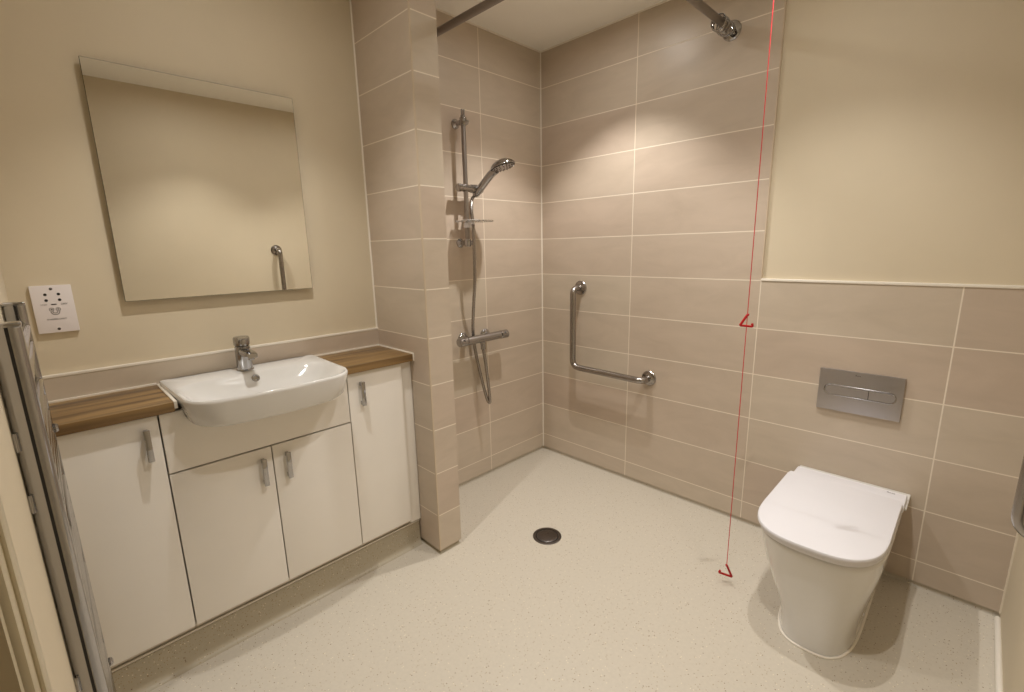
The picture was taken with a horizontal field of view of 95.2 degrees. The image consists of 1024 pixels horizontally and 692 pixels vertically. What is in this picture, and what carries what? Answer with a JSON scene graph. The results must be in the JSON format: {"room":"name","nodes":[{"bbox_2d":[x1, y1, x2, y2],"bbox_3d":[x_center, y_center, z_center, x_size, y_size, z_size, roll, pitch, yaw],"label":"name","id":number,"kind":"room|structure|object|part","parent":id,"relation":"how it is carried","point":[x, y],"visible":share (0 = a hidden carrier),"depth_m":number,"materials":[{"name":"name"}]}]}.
{"room":"accessible bathroom","nodes":[
{"label":"accessible bathroom","id":0,"kind":"room"},
{"bbox_2d":[0,267,76,691],"bbox_3d":[-0.662,0.021,0.514,2.277,2.290,0.100,10,16,44],"label":"wall","id":1,"kind":"structure","parent":0,"point":[13,490],"depth_m":0.62,"materials":[{"name":"beige paint"}]},
{"bbox_2d":[0,606,24,691],"bbox_3d":[-0.170,0.236,0.071,0.595,2.030,0.112,10,16,44],"label":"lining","id":2,"kind":"object","parent":1,"relation":"attached to","point":[10,678],"visible":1,"depth_m":0.31,"materials":[{"name":"brown wood"}]},
{"bbox_2d":[0,496,52,691],"bbox_3d":[-0.147,0.191,0.115,0.695,2.100,0.020,10,16,44],"label":"door frame","id":3,"kind":"structure","parent":1,"relation":"attached to","point":[14,602],"depth_m":0.33,"materials":[{"name":"white wood"}]},
{"bbox_2d":[0,301,115,691],"bbox_3d":[-0.887,0.453,0.947,0.492,1.057,0.045,10,16,44],"label":"heated towel rail","id":4,"kind":"object","parent":1,"relation":"attached to","point":[33,435],"visible":1,"depth_m":0.74,"materials":[{"name":"silver metal"}]},
{"bbox_3d":[-1.028,0.184,1.053,0.021,0.021,0.010,10,16,44],"label":"fixing knob","id":5,"kind":"part","parent":4,"relation":"part of","materials":[{"name":"silver metal"}]},
{"bbox_3d":[-1.015,0.796,1.181,0.021,0.021,0.010,10,16,44],"label":"fixing knob","id":6,"kind":"part","parent":4,"relation":"part of","materials":[{"name":"silver metal"}]},
{"bbox_2d":[111,519,419,672],"bbox_3d":[-0.793,0.837,1.681,0.046,0.007,1.063,10,16,44],"label":"trim","id":7,"kind":"structure","parent":1,"relation":"attached to","point":[156,648],"depth_m":1.56,"materials":[{"name":"beige"}]},
{"bbox_2d":[112,521,422,691],"bbox_3d":[-0.836,0.888,1.737,0.202,0.108,1.063,10,16,44],"label":"toe kick","id":8,"kind":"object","parent":1,"relation":"attached to","point":[171,661],"depth_m":1.59,"materials":[{"name":"beige plastic"}]},
{"bbox_2d":[0,0,375,447],"bbox_3d":[-1.010,-0.213,1.671,0.120,2.290,1.085,10,16,44],"label":"wall","id":9,"kind":"structure","parent":0,"point":[55,227],"depth_m":1.44,"materials":[{"name":"beige paint"}]},
{"bbox_2d":[28,284,79,333],"bbox_3d":[-1.286,-0.104,1.314,0.012,0.132,0.085,10,16,44],"label":"socket","id":10,"kind":"object","parent":9,"relation":"attached to","point":[54,309],"visible":1,"depth_m":1.31,"materials":[{"name":"white plastic"}]},
{"bbox_2d":[78,56,312,301],"bbox_3d":[-0.981,-0.508,1.543,0.022,0.672,0.565,10,16,44],"label":"mirror","id":11,"kind":"object","parent":9,"relation":"attached to","point":[201,180],"visible":1,"depth_m":1.50,"materials":[{"name":"silver mirror"}]},
{"bbox_2d":[42,327,377,378],"bbox_3d":[-0.963,0.008,1.665,0.012,0.008,1.073,10,16,44],"label":"trim","id":12,"kind":"structure","parent":9,"relation":"attached to","point":[375,328],"depth_m":1.54,"materials":[{"name":"beige plastic"}]},
{"bbox_2d":[43,329,378,400],"bbox_3d":[-0.963,0.047,1.674,0.010,0.072,1.073,10,16,44],"label":"upstand","id":13,"kind":"object","parent":9,"relation":"attached to","point":[63,387],"depth_m":1.54,"materials":[{"name":"beige tile"}]},
{"bbox_2d":[349,0,376,326],"bbox_3d":[-0.603,-0.745,1.900,0.009,1.360,0.009,10,16,44],"label":"trim","id":14,"kind":"structure","parent":9,"relation":"attached to","point":[349,0],"depth_m":1.89,"materials":[{"name":"beige plastic"}]},
{"bbox_2d":[314,344,420,516],"bbox_3d":[-0.584,0.394,1.926,0.268,0.740,0.299,10,16,44],"label":"trim","id":15,"kind":"structure","parent":9,"relation":"attached to","point":[376,344],"depth_m":1.94,"materials":[{"name":"beige plastic"}]},
{"bbox_2d":[351,0,460,549],"bbox_3d":[-0.420,-0.284,1.901,0.380,2.270,0.113,10,16,44],"label":"tiles","id":16,"kind":"structure","parent":9,"relation":"attached to","point":[380,27],"depth_m":1.78,"materials":[{"name":"beige tile"}]},
{"bbox_2d":[400,362,420,521],"bbox_3d":[-0.456,0.399,1.978,0.100,0.706,0.048,10,16,44],"label":"trim","id":17,"kind":"structure","parent":9,"relation":"attached to","point":[405,367],"depth_m":1.94,"materials":[{"name":"white laminate"}]},
{"bbox_2d":[407,0,440,550],"bbox_3d":[-0.325,-0.251,1.734,0.006,2.270,0.006,10,16,44],"label":"trim","id":18,"kind":"structure","parent":9,"relation":"attached to","point":[408,3],"depth_m":1.72,"materials":[{"name":"beige tile"}]},
{"bbox_2d":[435,0,664,50],"bbox_3d":[0.118,-1.331,1.060,2.277,0.100,2.388,10,16,44],"label":"ceiling","id":19,"kind":"structure","parent":0,"point":[540,25],"depth_m":2.13,"materials":[{"name":"white paint"}]},
{"bbox_2d":[718,0,773,577],"bbox_3d":[0.783,-0.235,1.532,0.086,2.266,0.086,10,16,44],"label":"pull cord","id":20,"kind":"object","parent":19,"relation":"hanging from","point":[747,314],"visible":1,"depth_m":1.56,"materials":[{"name":"red fabric"}]},
{"bbox_3d":[0.804,0.846,1.758,0.056,0.057,0.008,-1,12,0],"label":"pull handle","id":21,"kind":"part","parent":20,"relation":"part of","materials":[{"name":"red plastic"}]},
{"bbox_3d":[0.785,-0.085,1.563,0.048,0.048,0.008,-1,12,0],"label":"pull handle","id":22,"kind":"part","parent":20,"relation":"part of","materials":[{"name":"red plastic"}]},
{"bbox_2d":[150,448,994,691],"bbox_3d":[0.168,1.008,1.550,2.277,0.100,2.388,10,16,44],"label":"floor","id":23,"kind":"structure","parent":0,"point":[632,596],"depth_m":1.61,"materials":[{"name":"plastic"}]},
{"bbox_2d":[57,416,195,668],"bbox_3d":[-1.145,0.540,1.373,0.273,0.706,0.233,10,16,44],"label":"base cabinet","id":24,"kind":"object","parent":23,"relation":"on","point":[117,479],"visible":0.74,"depth_m":1.29,"materials":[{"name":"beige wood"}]},
{"bbox_2d":[49,385,174,436],"bbox_3d":[-1.142,0.177,1.315,0.265,0.028,0.274,10,16,44],"label":"countertop","id":25,"kind":"structure","parent":24,"relation":"on","point":[93,412],"depth_m":1.28,"materials":[{"name":"brown wood"}]},
{"bbox_2d":[48,383,177,408],"bbox_3d":[-1.140,0.169,1.316,0.266,0.026,0.282,10,16,44],"label":"bead","id":26,"kind":"object","parent":25,"relation":"on","point":[152,384],"visible":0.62,"depth_m":1.39,"materials":[{"name":"beige plastic"}]},
{"bbox_2d":[159,355,347,426],"bbox_3d":[-0.812,0.142,1.529,0.398,0.090,0.491,10,16,44],"label":"washbasin","id":27,"kind":"object","parent":25,"relation":"in","point":[226,397],"visible":0.99,"depth_m":1.48,"materials":[{"name":"white ceramic"}]},
{"bbox_2d":[233,335,257,371],"bbox_3d":[-0.895,0.029,1.575,0.129,0.118,0.054,10,16,44],"label":"mixer tap","id":28,"kind":"object","parent":27,"relation":"on","point":[244,356],"visible":1,"depth_m":1.58,"materials":[{"name":"silver metal"}]},
{"bbox_3d":[-0.913,-0.016,1.583,0.078,0.033,0.050,10,16,44],"label":"lever","id":29,"kind":"part","parent":28,"relation":"part of","materials":[{"name":"silver metal"}]},
{"bbox_3d":[-0.886,0.024,1.564,0.102,0.026,0.037,10,16,44],"label":"spout","id":30,"kind":"part","parent":28,"relation":"part of","materials":[{"name":"silver metal"}]},
{"bbox_3d":[-1.002,0.275,1.289,0.023,0.092,0.015,10,16,44],"label":"handle","id":31,"kind":"part","parent":24,"relation":"part of","materials":[{"name":"silver metal"}]},
{"bbox_2d":[158,383,361,626],"bbox_3d":[-0.867,0.478,1.646,0.273,0.704,0.553,10,16,44],"label":"base cabinet","id":32,"kind":"object","parent":23,"relation":"on","point":[260,505],"visible":0.89,"depth_m":1.53,"materials":[{"name":"beige wood"}]},
{"bbox_3d":[-0.889,0.595,1.495,0.018,0.501,0.274,10,16,44],"label":"door","id":33,"kind":"part","parent":32,"relation":"part of","materials":[{"name":"white laminate"}]},
{"bbox_3d":[-0.798,0.235,1.520,0.018,0.179,0.551,10,16,44],"label":"frieze panel","id":34,"kind":"part","parent":32,"relation":"part of","materials":[{"name":"white laminate"}]},
{"bbox_3d":[-0.803,0.410,1.518,0.023,0.092,0.015,10,16,44],"label":"handle","id":35,"kind":"part","parent":32,"relation":"part of","materials":[{"name":"silver metal"}]},
{"bbox_3d":[-0.750,0.398,1.570,0.023,0.092,0.015,10,16,44],"label":"handle","id":36,"kind":"part","parent":32,"relation":"part of","materials":[{"name":"silver metal"}]},
{"bbox_3d":[-0.693,0.551,1.687,0.018,0.501,0.274,10,16,44],"label":"door","id":37,"kind":"part","parent":32,"relation":"part of","materials":[{"name":"white laminate"}]},
{"bbox_2d":[346,364,411,545],"bbox_3d":[-0.591,0.415,1.917,0.273,0.706,0.226,10,16,44],"label":"base cabinet","id":38,"kind":"object","parent":23,"relation":"on","point":[375,396],"visible":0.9,"depth_m":1.83,"materials":[{"name":"beige"}]},
{"bbox_3d":[-0.553,0.176,1.731,0.023,0.092,0.015,10,16,44],"label":"handle","id":39,"kind":"part","parent":38,"relation":"part of","materials":[{"name":"silver metal"}]},
{"bbox_2d":[318,346,412,374],"bbox_3d":[-0.593,0.052,1.855,0.265,0.028,0.296,10,16,44],"label":"countertop","id":40,"kind":"structure","parent":38,"relation":"on","point":[359,360],"depth_m":1.82,"materials":[{"name":"brown wood"}]},
{"bbox_2d":[533,527,560,544],"bbox_3d":[0.156,0.845,2.079,0.126,0.006,0.126,10,16,44],"label":"floor drain","id":41,"kind":"object","parent":23,"relation":"on","point":[546,535],"visible":1,"depth_m":2.07,"materials":[{"name":"silver metal"}]},
{"bbox_2d":[758,465,910,659],"bbox_3d":[1.095,0.726,1.626,0.358,0.387,0.643,10,16,44],"label":"toilet","id":42,"kind":"object","parent":23,"relation":"on","point":[828,538],"visible":1,"depth_m":1.46,"materials":[{"name":"white ceramic"}]},
{"bbox_3d":[1.031,0.575,1.539,0.341,0.016,0.460,10,16,44],"label":"seat","id":43,"kind":"part","parent":42,"relation":"part of","materials":[{"name":"white plastic"}]},
{"bbox_3d":[1.035,0.556,1.541,0.348,0.016,0.495,10,16,44],"label":"lid","id":44,"kind":"part","parent":42,"relation":"part of","materials":[{"name":"white plastic"}]},
{"bbox_2d":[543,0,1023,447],"bbox_3d":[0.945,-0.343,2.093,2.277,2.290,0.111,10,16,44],"label":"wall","id":45,"kind":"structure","parent":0,"point":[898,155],"depth_m":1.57,"materials":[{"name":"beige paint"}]},
{"bbox_2d":[436,8,540,52],"bbox_3d":[-0.190,-1.504,2.178,0.006,0.006,0.982,10,16,44],"label":"trim","id":46,"kind":"structure","parent":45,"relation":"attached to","point":[437,9],"depth_m":2.27,"materials":[{"name":"beige plastic"}]},
{"bbox_2d":[541,0,669,52],"bbox_3d":[0.577,-1.504,2.102,1.200,0.006,0.006,10,16,44],"label":"trim","id":47,"kind":"structure","parent":45,"relation":"attached to","point":[662,2],"depth_m":2.21,"materials":[{"name":"beige plastic"}]},
{"bbox_2d":[544,446,999,616],"bbox_3d":[0.927,0.777,2.284,2.037,0.028,0.007,10,16,44],"label":"trim","id":48,"kind":"structure","parent":45,"relation":"attached to","point":[886,573],"depth_m":2.16,"materials":[{"name":"plastic"}]},
{"bbox_2d":[761,0,786,277],"bbox_3d":[1.019,-0.855,1.812,0.004,1.176,0.010,10,16,44],"label":"trim","id":49,"kind":"structure","parent":45,"relation":"attached to","point":[785,4],"depth_m":1.82,"materials":[{"name":"beige"}]},
{"bbox_2d":[541,0,1023,611],"bbox_3d":[0.904,-0.345,2.050,2.037,2.268,0.012,10,16,44],"label":"wall tiles","id":50,"kind":"structure","parent":45,"relation":"attached to","point":[652,120],"depth_m":2.02,"materials":[{"name":"beige tile"}]},
{"bbox_2d":[570,281,655,385],"bbox_3d":[0.507,-0.072,2.446,0.509,0.517,0.086,10,16,44],"label":"grab rail","id":51,"kind":"object","parent":50,"relation":"attached to","point":[648,378],"visible":1,"depth_m":2.53,"materials":[{"name":"grey metal"}]},
{"bbox_2d":[816,367,906,421],"bbox_3d":[1.298,0.178,1.750,0.258,0.161,0.014,10,16,44],"label":"flush plate","id":52,"kind":"object","parent":50,"relation":"attached to","point":[865,394],"visible":1,"depth_m":1.74,"materials":[{"name":"grey metal"}]},
{"bbox_2d":[761,278,1023,288],"bbox_3d":[1.328,-0.220,1.642,0.837,0.010,0.012,10,16,44],"label":"trim","id":53,"kind":"structure","parent":45,"relation":"attached to","point":[762,279],"depth_m":1.61,"materials":[{"name":"beige plastic"}]},
{"bbox_2d":[1000,534,1023,691],"bbox_3d":[0.905,-0.021,0.554,0.120,2.290,2.177,10,16,44],"label":"wall","id":54,"kind":"structure","parent":0,"point":[1012,614],"depth_m":1.33,"materials":[{"name":"beige paint"}]},
{"bbox_2d":[994,616,1002,691],"bbox_3d":[0.902,1.078,0.853,0.016,0.016,2.099,10,16,44],"label":"baseboard","id":55,"kind":"structure","parent":54,"relation":"attached to","point":[997,620],"depth_m":1.42,"materials":[{"name":"beige plastic"}]},
{"bbox_2d":[999,532,1018,613],"bbox_3d":[1.634,0.369,1.461,0.010,1.086,0.010,10,16,44],"label":"trim","id":56,"kind":"structure","parent":54,"relation":"attached to","point":[1017,534],"depth_m":1.54,"materials":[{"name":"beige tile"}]},
{"bbox_2d":[1011,456,1023,537],"bbox_3d":[1.038,0.083,0.861,0.090,0.681,0.078,10,16,44],"label":"grab rail","id":57,"kind":"object","parent":54,"relation":"attached to","point":[1017,513],"visible":1,"depth_m":0.93,"materials":[{"name":"grey metal"}]},
{"bbox_3d":[-0.216,-0.395,2.457,0.111,2.290,1.003,10,16,44],"label":"wall","id":58,"kind":"structure","parent":0,"visible":0},
{"bbox_2d":[436,10,542,483],"bbox_3d":[-0.173,-0.398,2.416,0.012,2.268,0.982,10,16,44],"label":"shower tiles","id":59,"kind":"structure","parent":58,"relation":"attached to","point":[490,76],"depth_m":2.48,"materials":[{"name":"beige tile"}]},
{"bbox_2d":[451,109,482,247],"bbox_3d":[-0.216,-0.787,2.232,0.081,0.620,0.148,10,16,44],"label":"riser rail","id":60,"kind":"object","parent":59,"relation":"attached to","point":[463,122],"visible":0.96,"depth_m":2.19,"materials":[{"name":"silver metal"}]},
{"bbox_3d":[-0.220,-0.785,2.200,0.022,0.610,0.022,10,16,44],"label":"rail","id":61,"kind":"part","parent":60,"relation":"part of","materials":[{"name":"silver metal"}]},
{"bbox_2d":[455,219,492,227],"bbox_3d":[-0.176,-0.587,2.246,0.122,0.034,0.157,10,16,44],"label":"soap tray","id":62,"kind":"object","parent":60,"relation":"attached to","point":[470,221],"visible":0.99,"depth_m":2.21,"materials":[{"name":"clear plastic"}]},
{"bbox_3d":[-0.176,-0.600,2.243,0.122,0.008,0.157,10,16,44],"label":"dish","id":63,"kind":"part","parent":62,"relation":"part of","materials":[{"name":"white plastic"}]},
{"bbox_2d":[472,158,514,197],"bbox_3d":[-0.085,-0.786,2.191,0.239,0.157,0.117,10,16,44],"label":"handset","id":64,"kind":"object","parent":60,"relation":"attached to","point":[502,164],"visible":0.98,"depth_m":2.16,"materials":[{"name":"silver metal"}]},
{"bbox_3d":[-0.128,-0.774,2.211,0.155,0.127,0.038,8,15,38],"label":"handle","id":65,"kind":"part","parent":64,"relation":"part of","materials":[{"name":"silver metal"}]},
{"bbox_3d":[-0.041,-0.818,2.139,0.099,0.030,0.101,10,16,44],"label":"spray plate","id":66,"kind":"part","parent":64,"relation":"part of","materials":[{"name":"grey"}]},
{"bbox_2d":[456,329,508,349],"bbox_3d":[-0.157,-0.030,2.423,0.096,0.092,0.330,10,16,44],"label":"valve","id":67,"kind":"object","parent":59,"relation":"attached to","point":[463,340],"visible":1,"depth_m":2.39,"materials":[{"name":"silver metal"}]},
{"bbox_3d":[-0.241,-0.019,2.308,0.053,0.045,0.048,10,16,44],"label":"control knob","id":68,"kind":"part","parent":67,"relation":"part of","materials":[{"name":"silver metal"}]},
{"bbox_3d":[-0.232,-0.033,2.376,0.054,0.065,0.065,10,16,44],"label":"wall plate","id":69,"kind":"part","parent":67,"relation":"part of","materials":[{"name":"silver metal"}]},
{"bbox_2d":[470,195,490,403],"bbox_3d":[-0.159,-0.206,2.360,0.091,1.066,0.085,-6,13,-21],"label":"shower hose","id":70,"kind":"object","parent":67,"relation":"attached to","point":[487,397],"visible":0.91,"depth_m":2.38,"materials":[{"name":"grey metal"}]},
{"bbox_3d":[-0.126,-0.057,2.480,0.054,0.065,0.065,10,16,44],"label":"wall plate","id":71,"kind":"part","parent":67,"relation":"part of","materials":[{"name":"silver metal"}]},
{"bbox_3d":[-0.043,-0.064,2.502,0.053,0.045,0.050,10,16,44],"label":"control knob","id":72,"kind":"part","parent":67,"relation":"part of","materials":[{"name":"silver metal"}]},
{"bbox_2d":[437,0,741,41],"bbox_3d":[0.215,-1.247,1.889,1.049,0.074,0.893,10,16,44],"label":"rail","id":73,"kind":"object","parent":59,"relation":"attached to","point":[704,8],"visible":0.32,"depth_m":1.71,"materials":[{"name":"grey metal"}]},
{"bbox_2d":[710,13,726,29],"bbox_3d":[0.780,-1.226,1.766,0.059,0.059,0.010,10,16,42],"label":"curtain ring","id":74,"kind":"object","parent":73,"relation":"hanging from","point":[718,13],"visible":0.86,"depth_m":1.76,"materials":[{"name":"silver metal"}]},
{"bbox_2d":[713,15,728,32],"bbox_3d":[0.798,-1.229,1.784,0.059,0.059,0.006,7,14,33],"label":"curtain ring","id":75,"kind":"object","parent":73,"relation":"hanging from","point":[721,15],"visible":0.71,"depth_m":1.78,"materials":[{"name":"silver metal"}]},
{"bbox_2d":[459,446,542,487],"bbox_3d":[-0.149,0.723,2.650,0.007,0.028,0.982,10,16,44],"label":"trim","id":76,"kind":"structure","parent":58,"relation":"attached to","point":[541,447],"depth_m":2.73,"materials":[{"name":"plastic"}]},
{"bbox_2d":[540,53,543,445],"bbox_3d":[0.177,-0.475,2.750,0.007,2.270,0.007,10,16,44],"label":"trim","id":77,"kind":"structure","parent":58,"relation":"attached to","point":[540,53],"depth_m":2.73,"materials":[{"name":"beige plastic"}]},
{"bbox_3d":[-0.459,-0.282,1.942,0.468,2.290,0.089,10,16,44],"label":"wall","id":78,"kind":"structure","parent":0,"visible":0},
{"bbox_2d":[420,536,460,554],"bbox_3d":[-0.396,0.836,2.136,0.379,0.028,0.111,10,16,44],"label":"baseboard","id":79,"kind":"structure","parent":78,"relation":"attached to","point":[456,543],"depth_m":2.02,"materials":[{"name":"beige plastic"}]}
]}

